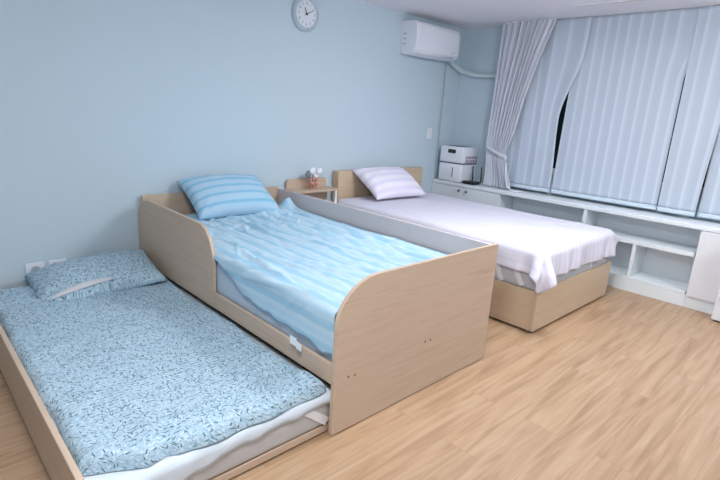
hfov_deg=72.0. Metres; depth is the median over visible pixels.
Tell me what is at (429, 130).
light switch
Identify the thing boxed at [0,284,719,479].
floor
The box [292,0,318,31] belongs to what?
wall clock
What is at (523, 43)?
curtain
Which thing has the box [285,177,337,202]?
shelf
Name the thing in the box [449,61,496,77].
pipe
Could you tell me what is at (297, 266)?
blanket
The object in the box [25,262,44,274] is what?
wall socket
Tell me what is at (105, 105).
wall
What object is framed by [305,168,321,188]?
flower vase
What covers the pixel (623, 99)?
window blind
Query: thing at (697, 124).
window blind
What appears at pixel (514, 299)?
bed
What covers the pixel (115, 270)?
pillow
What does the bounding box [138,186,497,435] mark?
frame
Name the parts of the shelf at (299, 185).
panel, leg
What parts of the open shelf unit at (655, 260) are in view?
shelf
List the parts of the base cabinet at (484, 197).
door, door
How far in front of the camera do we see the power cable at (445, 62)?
5.40 m
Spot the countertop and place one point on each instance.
(692, 223)
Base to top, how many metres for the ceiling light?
0.004 m
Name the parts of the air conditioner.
panel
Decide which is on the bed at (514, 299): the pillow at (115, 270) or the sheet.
the sheet
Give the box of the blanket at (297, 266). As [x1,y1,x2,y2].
[185,197,448,354]
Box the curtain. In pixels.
[483,18,556,189]
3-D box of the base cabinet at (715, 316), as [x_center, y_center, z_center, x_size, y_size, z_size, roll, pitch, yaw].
[2.853,0.343,3.418,0.144,0.640,0.588,-10,20,-43]
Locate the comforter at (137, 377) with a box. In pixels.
[0,280,325,475]
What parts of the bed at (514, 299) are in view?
headboard, panel, mattress, foot panel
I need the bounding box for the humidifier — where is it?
[438,145,477,182]
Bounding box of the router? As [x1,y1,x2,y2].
[462,166,481,184]
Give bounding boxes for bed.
[0,277,330,479]
[332,167,610,332]
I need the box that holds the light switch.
[427,128,431,138]
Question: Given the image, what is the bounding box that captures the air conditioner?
[400,20,459,61]
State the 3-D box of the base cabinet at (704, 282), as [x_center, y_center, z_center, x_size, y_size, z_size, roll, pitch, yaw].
[2.912,0.286,3.687,0.311,0.622,0.705,-10,20,-43]
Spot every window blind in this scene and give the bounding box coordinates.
[506,16,591,192]
[551,7,699,209]
[657,5,719,216]
[697,127,719,219]
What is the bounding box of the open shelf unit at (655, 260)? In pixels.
[512,197,701,305]
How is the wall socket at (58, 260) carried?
attached to the wall at (105, 105)
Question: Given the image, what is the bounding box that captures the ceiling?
[358,0,719,28]
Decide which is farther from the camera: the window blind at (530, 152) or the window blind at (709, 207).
the window blind at (530, 152)
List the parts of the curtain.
rail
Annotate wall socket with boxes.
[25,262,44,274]
[48,259,66,265]
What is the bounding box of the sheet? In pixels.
[337,192,617,293]
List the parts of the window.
frame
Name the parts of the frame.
guard panel, headboard, mattress, rail, long rail, footboard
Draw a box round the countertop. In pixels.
[432,178,719,232]
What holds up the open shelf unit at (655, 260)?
on the floor
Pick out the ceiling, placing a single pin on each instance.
(463, 14)
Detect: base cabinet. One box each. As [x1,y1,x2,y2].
[431,182,513,208]
[683,230,719,314]
[711,285,719,322]
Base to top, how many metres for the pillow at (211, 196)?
0.267 m
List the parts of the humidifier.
tank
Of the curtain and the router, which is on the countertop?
the router
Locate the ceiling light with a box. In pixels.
[574,0,650,7]
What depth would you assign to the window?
4.75 m
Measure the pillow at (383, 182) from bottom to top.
0.254 m
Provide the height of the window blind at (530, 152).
1.571 m
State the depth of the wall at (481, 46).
5.33 m
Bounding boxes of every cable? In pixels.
[434,62,446,177]
[505,163,521,191]
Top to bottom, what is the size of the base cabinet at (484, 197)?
0.622 m
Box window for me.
[552,75,710,194]
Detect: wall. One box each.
[0,0,463,289]
[452,26,719,222]
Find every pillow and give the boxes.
[24,249,167,301]
[176,174,279,219]
[352,167,424,199]
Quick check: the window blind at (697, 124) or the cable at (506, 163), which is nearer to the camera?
the window blind at (697, 124)
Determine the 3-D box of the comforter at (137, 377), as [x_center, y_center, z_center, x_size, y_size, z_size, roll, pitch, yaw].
[-1.119,0.444,2.389,0.938,0.073,1.913,-10,20,-43]
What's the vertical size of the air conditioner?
0.300 m
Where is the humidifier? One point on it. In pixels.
(457, 162)
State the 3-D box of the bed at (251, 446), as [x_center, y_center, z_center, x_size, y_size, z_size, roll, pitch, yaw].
[-1.143,0.527,2.469,0.986,0.261,2.025,-10,20,-43]

